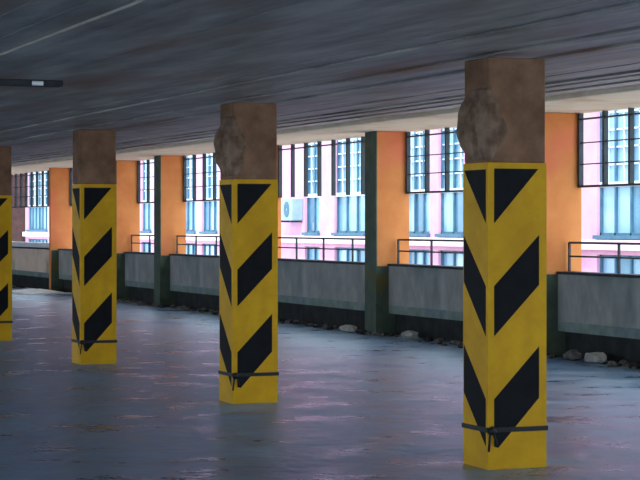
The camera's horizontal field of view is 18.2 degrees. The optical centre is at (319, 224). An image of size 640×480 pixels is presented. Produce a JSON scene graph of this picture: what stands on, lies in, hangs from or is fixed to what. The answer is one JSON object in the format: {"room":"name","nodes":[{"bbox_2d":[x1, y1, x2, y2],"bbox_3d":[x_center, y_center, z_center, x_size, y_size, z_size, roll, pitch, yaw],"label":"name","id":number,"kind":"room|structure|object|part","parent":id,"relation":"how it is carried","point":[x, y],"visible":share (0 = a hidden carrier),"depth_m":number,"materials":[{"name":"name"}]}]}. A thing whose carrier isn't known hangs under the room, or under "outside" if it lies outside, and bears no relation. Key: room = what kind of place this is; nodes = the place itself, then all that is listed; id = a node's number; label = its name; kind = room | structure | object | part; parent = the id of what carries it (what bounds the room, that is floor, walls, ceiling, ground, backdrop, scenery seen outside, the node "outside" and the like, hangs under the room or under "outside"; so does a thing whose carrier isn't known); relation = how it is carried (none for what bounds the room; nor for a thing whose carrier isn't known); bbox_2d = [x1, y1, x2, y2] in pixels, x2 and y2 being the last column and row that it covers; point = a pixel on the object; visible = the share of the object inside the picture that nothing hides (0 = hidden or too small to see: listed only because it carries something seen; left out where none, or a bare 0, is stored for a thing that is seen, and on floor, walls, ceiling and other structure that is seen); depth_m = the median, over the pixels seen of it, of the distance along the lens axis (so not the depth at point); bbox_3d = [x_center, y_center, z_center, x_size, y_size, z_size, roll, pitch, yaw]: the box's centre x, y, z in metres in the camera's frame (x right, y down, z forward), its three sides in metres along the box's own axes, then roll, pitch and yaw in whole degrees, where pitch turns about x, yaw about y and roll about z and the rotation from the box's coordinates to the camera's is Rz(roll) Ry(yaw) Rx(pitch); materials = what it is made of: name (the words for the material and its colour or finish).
{"room":"parking garage","nodes":[
{"label":"parking garage","id":0,"kind":"room"},
{"bbox_2d":[276,146,280,257],"bbox_3d":[-0.991,0.117,34.508,0.530,2.965,0.420,0,0,-21],"label":"pier","id":1,"kind":"object","parent":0,"point":[279,199],"visible":0.02,"depth_m":34.40,"materials":[{"name":"orange paint"}]},
{"bbox_2d":[0,285,639,479],"bbox_3d":[-8.273,1.750,25.754,21.300,0.300,70.000,0,0,-21],"label":"floor","id":2,"kind":"structure","parent":0,"point":[350,405],"depth_m":17.25,"materials":[{"name":"grey concrete"}]},
{"bbox_2d":[0,146,12,340],"bbox_3d":[-4.529,0.254,27.773,0.453,2.693,0.426,0,0,-21],"label":"pillar","id":3,"kind":"structure","parent":2,"relation":"on","point":[6,321],"depth_m":27.66,"materials":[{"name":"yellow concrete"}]},
{"bbox_2d":[12,288,71,294],"bbox_3d":[-6.678,1.545,46.985,1.100,0.106,2.000,0,0,-27],"label":"sheet","id":4,"kind":"object","parent":2,"relation":"on","point":[31,291],"visible":0.92,"depth_m":46.34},
{"bbox_2d":[49,168,71,291],"bbox_3d":[-6.209,0.117,47.887,0.530,2.965,0.140,0,0,-21],"label":"pier","id":5,"kind":"object","parent":2,"relation":"on","point":[60,210],"visible":0.67,"depth_m":47.81,"materials":[{"name":"orange paint"}]},
{"bbox_2d":[70,168,72,205],"bbox_3d":[-4.987,-0.910,45.401,0.060,0.909,5.380,0,0,-21],"label":"window","id":6,"kind":"structure","parent":5,"relation":"attached to","point":[71,169],"depth_m":47.85,"materials":[{"name":"metal"}]},
{"bbox_2d":[71,129,116,364],"bbox_3d":[-2.613,0.250,23.164,0.451,2.700,0.425,0,0,-21],"label":"pillar","id":7,"kind":"structure","parent":2,"relation":"on","point":[94,187],"depth_m":23.02,"materials":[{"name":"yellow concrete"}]},
{"bbox_2d":[116,161,139,299],"bbox_3d":[-4.152,0.117,42.614,0.530,2.965,0.420,0,0,-21],"label":"pier","id":8,"kind":"object","parent":2,"relation":"on","point":[128,210],"visible":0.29,"depth_m":42.40,"materials":[{"name":"orange paint"}]},
{"bbox_2d":[154,156,185,305],"bbox_3d":[-2.971,0.117,39.586,0.530,2.965,0.420,0,0,-21],"label":"pier","id":9,"kind":"object","parent":2,"relation":"on","point":[169,206],"visible":0.67,"depth_m":39.39,"materials":[{"name":"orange paint"}]},
{"bbox_2d":[214,102,278,403],"bbox_3d":[-0.667,0.250,18.110,0.499,2.700,0.429,0,0,-21],"label":"pillar","id":10,"kind":"structure","parent":2,"relation":"on","point":[245,140],"depth_m":17.97,"materials":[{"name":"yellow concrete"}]},
{"bbox_2d":[12,286,639,368],"bbox_3d":[-1.976,1.563,36.241,0.560,0.072,35.060,0,0,-21],"label":"debris","id":11,"kind":"object","parent":2,"relation":"on","point":[634,365],"visible":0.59,"depth_m":30.60,"materials":[{"name":"stone"}]},
{"bbox_2d":[339,325,356,331],"bbox_3d":[0.432,1.543,29.938,0.179,0.112,0.519,0,0,-21],"label":"chunk","id":12,"kind":"object","parent":2,"relation":"on","point":[347,328],"visible":0.99,"depth_m":29.81,"materials":[{"name":"grey concrete"}]},
{"bbox_2d":[365,131,408,333],"bbox_3d":[0.985,0.117,29.440,0.530,2.965,0.420,0,0,-21],"label":"pier","id":13,"kind":"object","parent":2,"relation":"on","point":[386,198],"visible":0.76,"depth_m":29.24,"materials":[{"name":"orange paint"}]},
{"bbox_2d":[400,330,418,338],"bbox_3d":[1.254,1.541,28.141,0.204,0.116,0.402,0,0,-21],"label":"chunk","id":14,"kind":"object","parent":2,"relation":"on","point":[408,334],"visible":1,"depth_m":28.02,"materials":[{"name":"grey concrete"}]},
{"bbox_2d":[456,57,547,469],"bbox_3d":[1.212,0.250,13.299,0.494,2.700,0.432,0,0,-21],"label":"pillar","id":15,"kind":"structure","parent":2,"relation":"on","point":[500,131],"depth_m":13.16,"materials":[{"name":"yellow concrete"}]},
{"bbox_2d":[544,113,580,355],"bbox_3d":[2.878,0.117,24.586,0.530,2.965,0.420,0,0,-21],"label":"pier","id":16,"kind":"object","parent":2,"relation":"on","point":[563,196],"visible":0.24,"depth_m":24.37,"materials":[{"name":"orange paint"}]},
{"bbox_2d":[406,128,465,193],"bbox_3d":[2.151,-0.910,27.099,0.060,0.909,4.790,0,0,-21],"label":"window","id":17,"kind":"structure","parent":16,"relation":"attached to","point":[447,132],"depth_m":28.65,"materials":[{"name":"metal"}]},
{"bbox_3d":[2.151,-1.290,27.099,0.050,0.020,4.790,0,0,-21],"label":"rail","id":18,"kind":"part","parent":17,"relation":"part of","materials":[{"name":"metal"}]},
{"bbox_3d":[2.151,-0.470,27.099,0.050,0.028,4.790,0,0,-21],"label":"rail","id":19,"kind":"part","parent":17,"relation":"part of","materials":[{"name":"metal"}]},
{"bbox_2d":[563,349,582,359],"bbox_3d":[2.991,1.537,23.712,0.174,0.124,0.345,0,0,-9],"label":"chunk","id":20,"kind":"object","parent":2,"relation":"on","point":[573,354],"visible":1,"depth_m":23.59,"materials":[{"name":"grey concrete"}]},
{"bbox_2d":[584,352,606,363],"bbox_3d":[3.208,1.535,23.204,0.233,0.128,0.475,0,0,-21],"label":"chunk","id":21,"kind":"object","parent":2,"relation":"on","point":[594,357],"visible":1,"depth_m":23.10,"materials":[{"name":"grey concrete"}]},
{"bbox_2d":[0,0,639,163],"bbox_3d":[-9.161,-1.397,25.408,19.395,1.160,70.000,0,0,-21],"label":"ceiling","id":22,"kind":"structure","parent":0,"point":[152,73],"depth_m":12.32,"materials":[{"name":"concrete"}]},
{"bbox_2d":[0,79,62,87],"bbox_3d":[-2.208,-0.802,10.933,1.630,0.054,0.123,0,0,-21],"label":"lamp","id":23,"kind":"object","parent":22,"relation":"attached to","point":[3,82],"visible":1,"depth_m":11.12,"materials":[{"name":"black metal"}]},
{"bbox_2d":[32,81,42,85],"bbox_3d":[-1.571,-0.789,11.130,0.060,0.026,0.026,0,0,-21],"label":"bulb","id":24,"kind":"object","parent":23,"relation":"attached to","point":[34,83],"depth_m":11.12,"materials":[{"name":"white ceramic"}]},
{"bbox_2d":[0,0,147,55],"bbox_3d":[-1.602,-0.865,10.109,0.014,0.018,16.001,0,0,-21],"label":"conduit","id":25,"kind":"object","parent":22,"relation":"attached to","point":[137,1],"visible":1,"depth_m":8.65,"materials":[{"name":"grey metal"}]},
{"bbox_2d":[12,84,639,174],"bbox_3d":[0.624,-1.660,29.224,1.600,0.580,70.000,0,0,-21],"label":"ceiling beam","id":26,"kind":"structure","parent":0,"point":[623,97],"depth_m":27.82,"materials":[{"name":"beige concrete"}]},
{"bbox_2d":[137,160,153,203],"bbox_3d":[-3.343,-0.910,41.185,0.060,0.909,2.830,0,0,-21],"label":"window","id":27,"kind":"structure","parent":26,"relation":"attached to","point":[148,162],"depth_m":41.92,"materials":[{"name":"metal"}]},
{"bbox_2d":[183,153,219,201],"bbox_3d":[-1.762,-0.910,37.133,0.060,0.909,5.030,0,0,-21],"label":"window","id":28,"kind":"structure","parent":26,"relation":"attached to","point":[204,157],"depth_m":38.72,"materials":[{"name":"metal"}]},
{"bbox_3d":[-1.762,-1.290,37.133,0.050,0.020,5.030,0,0,-21],"label":"rail","id":29,"kind":"part","parent":28,"relation":"part of","materials":[{"name":"metal"}]},
{"bbox_3d":[-1.762,-0.470,37.133,0.050,0.028,5.030,0,0,-21],"label":"rail","id":30,"kind":"part","parent":28,"relation":"part of","materials":[{"name":"metal"}]},
{"bbox_2d":[278,137,364,197],"bbox_3d":[0.216,-0.917,32.060,0.060,0.895,5.020,0,0,-21],"label":"window","id":31,"kind":"structure","parent":26,"relation":"attached to","point":[333,144],"depth_m":32.62,"materials":[{"name":"metal"}]},
{"bbox_3d":[0.216,-1.290,32.060,0.050,0.020,5.020,0,0,-21],"label":"rail","id":32,"kind":"part","parent":31,"relation":"part of","materials":[{"name":"metal"}]},
{"bbox_2d":[12,241,639,363],"bbox_3d":[-2.089,1.020,37.461,0.270,1.160,37.870,0,0,-21],"label":"wall","id":33,"kind":"structure","parent":0,"point":[598,311],"depth_m":29.15,"materials":[{"name":"concrete"}]},
{"bbox_3d":[-7.612,0.502,51.676,0.230,0.124,7.360,0,0,-21],"label":"window sill","id":34,"kind":"part","parent":33,"relation":"part of","materials":[{"name":"white paint"}]},
{"bbox_3d":[-7.644,0.885,51.663,0.200,0.570,7.370,0,0,-21],"label":"wall panel","id":35,"kind":"part","parent":33,"relation":"part of","materials":[{"name":"concrete"}]},
{"bbox_3d":[-5.173,0.885,45.328,0.200,0.570,5.370,0,0,-21],"label":"wall panel","id":36,"kind":"part","parent":33,"relation":"part of","materials":[{"name":"concrete"}]},
{"bbox_3d":[-3.529,0.885,41.112,0.200,0.570,2.820,0,0,-21],"label":"wall panel","id":37,"kind":"part","parent":33,"relation":"part of","materials":[{"name":"concrete"}]},
{"bbox_2d":[131,235,153,251],"bbox_3d":[-3.501,0.383,41.123,0.028,0.364,2.736,0,0,-21],"label":"railing","id":38,"kind":"object","parent":33,"relation":"on","point":[149,243],"visible":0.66,"depth_m":41.33,"materials":[{"name":"metal"}]},
{"bbox_3d":[-3.501,0.390,41.123,0.026,0.350,0.026,0,0,-21],"label":"post","id":39,"kind":"part","parent":38,"relation":"part of","materials":[{"name":"metal"}]},
{"bbox_3d":[-1.949,0.885,37.060,0.200,0.570,5.020,0,0,-21],"label":"wall panel","id":40,"kind":"part","parent":33,"relation":"part of","materials":[{"name":"concrete"}]},
{"bbox_2d":[176,235,218,254],"bbox_3d":[-1.921,0.383,37.071,0.028,0.364,4.936,0,0,-21],"label":"railing","id":41,"kind":"object","parent":33,"relation":"on","point":[177,236],"visible":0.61,"depth_m":38.21,"materials":[{"name":"metal"}]},
{"bbox_3d":[-2.813,0.390,39.358,0.026,0.350,0.026,0,0,-21],"label":"post","id":42,"kind":"part","parent":41,"relation":"part of","materials":[{"name":"metal"}]},
{"bbox_3d":[-2.367,0.390,38.214,0.026,0.350,0.026,0,0,-21],"label":"post","id":43,"kind":"part","parent":41,"relation":"part of","materials":[{"name":"metal"}]},
{"bbox_3d":[-1.921,0.215,37.071,0.028,0.028,4.910,0,0,-21],"label":"rail","id":44,"kind":"part","parent":41,"relation":"part of","materials":[{"name":"metal"}]},
{"bbox_3d":[-1.921,0.380,37.071,0.022,0.022,4.910,0,0,-21],"label":"rail","id":45,"kind":"part","parent":41,"relation":"part of","materials":[{"name":"metal"}]},
{"bbox_3d":[-1.921,0.390,37.071,0.026,0.350,0.026,0,0,-21],"label":"post","id":46,"kind":"part","parent":41,"relation":"part of","materials":[{"name":"metal"}]},
{"bbox_2d":[278,237,364,261],"bbox_3d":[0.058,0.383,31.998,0.028,0.364,4.926,0,0,-21],"label":"railing","id":47,"kind":"object","parent":33,"relation":"on","point":[352,249],"visible":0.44,"depth_m":31.99,"materials":[{"name":"metal"}]},
{"bbox_3d":[-0.387,0.390,33.139,0.026,0.350,0.026,0,0,-21],"label":"post","id":48,"kind":"part","parent":47,"relation":"part of","materials":[{"name":"metal"}]},
{"bbox_3d":[0.058,0.215,31.998,0.028,0.028,4.900,0,0,-21],"label":"rail","id":49,"kind":"part","parent":47,"relation":"part of","materials":[{"name":"metal"}]},
{"bbox_3d":[0.058,0.380,31.998,0.022,0.022,4.900,0,0,-21],"label":"rail","id":50,"kind":"part","parent":47,"relation":"part of","materials":[{"name":"metal"}]},
{"bbox_3d":[0.058,0.390,31.998,0.026,0.350,0.026,0,0,-21],"label":"post","id":51,"kind":"part","parent":47,"relation":"part of","materials":[{"name":"metal"}]},
{"bbox_3d":[0.503,0.390,30.857,0.026,0.350,0.026,0,0,-21],"label":"post","id":52,"kind":"part","parent":47,"relation":"part of","materials":[{"name":"metal"}]},
{"bbox_3d":[0.030,0.885,31.987,0.200,0.570,5.010,0,0,-21],"label":"wall panel","id":53,"kind":"part","parent":33,"relation":"part of","materials":[{"name":"concrete"}]},
{"bbox_3d":[1.964,0.885,27.026,0.200,0.570,4.780,0,0,-21],"label":"wall panel","id":54,"kind":"part","parent":33,"relation":"part of","materials":[{"name":"concrete"}]},
{"bbox_2d":[397,239,462,264],"bbox_3d":[1.992,0.383,27.037,0.028,0.364,4.696,0,0,-21],"label":"railing","id":55,"kind":"object","parent":33,"relation":"on","point":[431,251],"visible":0.36,"depth_m":28.12,"materials":[{"name":"metal"}]},
{"bbox_3d":[1.144,0.390,29.212,0.026,0.350,0.026,0,0,-21],"label":"post","id":56,"kind":"part","parent":55,"relation":"part of","materials":[{"name":"metal"}]},
{"bbox_3d":[1.992,0.215,27.037,0.028,0.028,4.670,0,0,-21],"label":"rail","id":57,"kind":"part","parent":55,"relation":"part of","materials":[{"name":"metal"}]},
{"bbox_3d":[1.992,0.380,27.037,0.022,0.022,4.670,0,0,-21],"label":"rail","id":58,"kind":"part","parent":55,"relation":"part of","materials":[{"name":"metal"}]},
{"bbox_3d":[1.568,0.390,28.125,0.026,0.350,0.026,0,0,-21],"label":"post","id":59,"kind":"part","parent":55,"relation":"part of","materials":[{"name":"metal"}]},
{"bbox_3d":[3.883,0.885,22.107,0.200,0.570,4.920,0,0,-21],"label":"wall panel","id":60,"kind":"part","parent":33,"relation":"part of","materials":[{"name":"concrete"}]},
{"bbox_2d":[568,242,639,273],"bbox_3d":[3.911,0.383,22.118,0.028,0.364,4.836,0,0,-21],"label":"railing","id":61,"kind":"object","parent":33,"relation":"on","point":[618,244],"visible":1,"depth_m":23.40,"materials":[{"name":"metal"}]},
{"bbox_3d":[3.037,0.390,24.358,0.026,0.350,0.026,0,0,-21],"label":"post","id":62,"kind":"part","parent":61,"relation":"part of","materials":[{"name":"metal"}]},
{"bbox_3d":[3.911,0.215,22.118,0.028,0.028,4.810,0,0,-21],"label":"rail","id":63,"kind":"part","parent":61,"relation":"part of","materials":[{"name":"metal"}]},
{"bbox_3d":[3.911,0.380,22.118,0.022,0.022,4.810,0,0,-21],"label":"rail","id":64,"kind":"part","parent":61,"relation":"part of","materials":[{"name":"metal"}]},
{"bbox_3d":[3.474,0.390,23.238,0.026,0.350,0.026,0,0,-21],"label":"post","id":65,"kind":"part","parent":61,"relation":"part of","materials":[{"name":"metal"}]},
{"label":"outside","id":66,"kind":"structure","parent":0,"visible":0},
{"bbox_3d":[17.562,5.350,81.984,67.700,0.300,220.000,0,0,-21],"label":"street","id":67,"kind":"object","parent":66,"visible":0},
{"bbox_2d":[12,173,24,241],"bbox_3d":[-17.604,-1.000,125.641,12.400,12.400,37.500,0,0,-21],"label":"brick building","id":68,"kind":"structure","parent":67,"relation":"on","point":[18,214],"depth_m":106.24,"materials":[{"name":"brick"}]},
{"bbox_2d":[22,108,639,273],"bbox_3d":[3.450,-1.550,73.583,12.500,13.500,75.000,0,0,-21],"label":"building","id":69,"kind":"structure","parent":67,"relation":"on","point":[608,214],"depth_m":59.09,"materials":[{"name":"pink paint"}]},
{"bbox_3d":[-14.489,-1.770,103.617,0.020,4.040,4.400,0,0,-21],"label":"pane","id":70,"kind":"part","parent":69,"relation":"part of","materials":[{"name":"blue glass"}]},
{"bbox_3d":[-7.240,-1.770,85.031,0.020,4.040,1.500,0,0,-21],"label":"pane","id":71,"kind":"part","parent":69,"relation":"part of","materials":[{"name":"blue glass"}]},
{"bbox_3d":[-5.115,1.660,79.581,0.020,1.860,2.000,0,0,-21],"label":"pane","id":72,"kind":"part","parent":69,"relation":"part of","materials":[{"name":"teal glass"}]},
{"bbox_3d":[-5.115,-1.770,79.581,0.020,4.040,2.000,0,0,-21],"label":"pane","id":73,"kind":"part","parent":69,"relation":"part of","materials":[{"name":"blue glass"}]},
{"bbox_3d":[-4.116,1.660,77.019,0.020,1.860,1.900,0,0,-21],"label":"pane","id":74,"kind":"part","parent":69,"relation":"part of","materials":[{"name":"teal glass"}]},
{"bbox_3d":[-4.116,-1.770,77.019,0.020,4.040,1.900,0,0,-21],"label":"pane","id":75,"kind":"part","parent":69,"relation":"part of","materials":[{"name":"blue glass"}]},
{"bbox_2d":[281,198,302,221],"bbox_3d":[-0.994,-0.495,68.007,0.431,0.810,1.240,0,0,-21],"label":"air conditioner","id":76,"kind":"object","parent":69,"relation":"attached to","point":[291,208],"visible":0.91,"depth_m":67.48,"materials":[{"name":"white metal"}]},
{"bbox_2d":[284,202,288,216],"bbox_3d":[-1.136,-0.530,67.790,0.010,0.532,0.540,0,0,-21],"label":"fan grille","id":77,"kind":"object","parent":76,"relation":"attached to","point":[286,204],"depth_m":67.78,"materials":[{"name":"metal"}]},
{"bbox_3d":[-0.124,-1.770,66.784,0.020,4.040,1.370,0,0,-21],"label":"pane","id":78,"kind":"part","parent":69,"relation":"part of","materials":[{"name":"blue glass"}]},
{"bbox_3d":[-0.124,1.660,66.784,0.020,1.860,1.370,0,0,-21],"label":"pane","id":79,"kind":"part","parent":69,"relation":"part of","materials":[{"name":"blue glass"}]},
{"bbox_3d":[1.077,-1.770,63.705,0.020,4.040,2.580,0,0,-21],"label":"pane","id":80,"kind":"part","parent":69,"relation":"part of","materials":[{"name":"blue glass"}]},
{"bbox_3d":[1.077,1.660,63.705,0.020,1.860,2.580,0,0,-21],"label":"pane","id":81,"kind":"part","parent":69,"relation":"part of","materials":[{"name":"teal glass"}]},
{"bbox_3d":[2.970,-1.770,58.851,0.020,4.040,1.900,0,0,-21],"label":"pane","id":82,"kind":"part","parent":69,"relation":"part of","materials":[{"name":"blue glass"}]},
{"bbox_3d":[2.970,1.660,58.851,0.020,1.860,1.900,0,0,-21],"label":"pane","id":83,"kind":"part","parent":69,"relation":"part of","materials":[{"name":"blue glass"}]},
{"bbox_3d":[3.842,1.660,56.615,0.020,1.860,1.700,0,0,-21],"label":"pane","id":84,"kind":"part","parent":69,"relation":"part of","materials":[{"name":"blue glass"}]},
{"bbox_3d":[3.842,-1.770,56.615,0.020,4.040,1.700,0,0,-21],"label":"pane","id":85,"kind":"part","parent":69,"relation":"part of","materials":[{"name":"teal glass"}]},
{"bbox_3d":[7.428,-1.770,47.420,0.020,4.040,2.960,0,0,-21],"label":"pane","id":86,"kind":"part","parent":69,"relation":"part of","materials":[{"name":"blue glass"}]},
{"bbox_3d":[7.428,1.660,47.420,0.020,1.860,2.960,0,0,-21],"label":"pane","id":87,"kind":"part","parent":69,"relation":"part of","materials":[{"name":"blue glass"}]},
{"bbox_3d":[4.822,0.118,19.602,0.530,2.965,0.420,0,0,-21],"label":"pier","id":88,"kind":"object","parent":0,"visible":0},
{"bbox_2d":[577,108,639,187],"bbox_3d":[4.069,-0.910,22.179,0.060,0.909,4.930,0,0,-21],"label":"window","id":89,"kind":"structure","parent":88,"relation":"attached to","point":[580,116],"depth_m":23.86,"materials":[{"name":"metal"}]},
{"bbox_3d":[4.069,-0.470,22.179,0.050,0.028,4.930,0,0,-21],"label":"rail","id":90,"kind":"part","parent":89,"relation":"part of","materials":[{"name":"metal"}]},
{"bbox_3d":[4.069,-1.290,22.179,0.050,0.020,4.930,0,0,-21],"label":"rail","id":91,"kind":"part","parent":89,"relation":"part of","materials":[{"name":"metal"}]},
{"bbox_3d":[-9.094,0.118,55.284,0.530,2.965,0.420,0,0,-21],"label":"pier","id":92,"kind":"object","parent":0,"visible":0},
{"bbox_2d":[12,170,48,207],"bbox_3d":[-7.458,-0.910,51.736,0.060,0.909,7.380,0,0,-21],"label":"window","id":93,"kind":"structure","parent":92,"relation":"attached to","point":[37,174],"depth_m":51.72,"materials":[{"name":"metal"}]},
{"bbox_3d":[-7.458,-1.290,51.736,0.050,0.020,7.380,0,0,-21],"label":"rail","id":94,"kind":"part","parent":93,"relation":"part of","materials":[{"name":"metal"}]},
{"bbox_3d":[-7.458,-0.470,51.736,0.050,0.028,7.380,0,0,-21],"label":"rail","id":95,"kind":"part","parent":93,"relation":"part of","materials":[{"name":"metal"}]}
]}

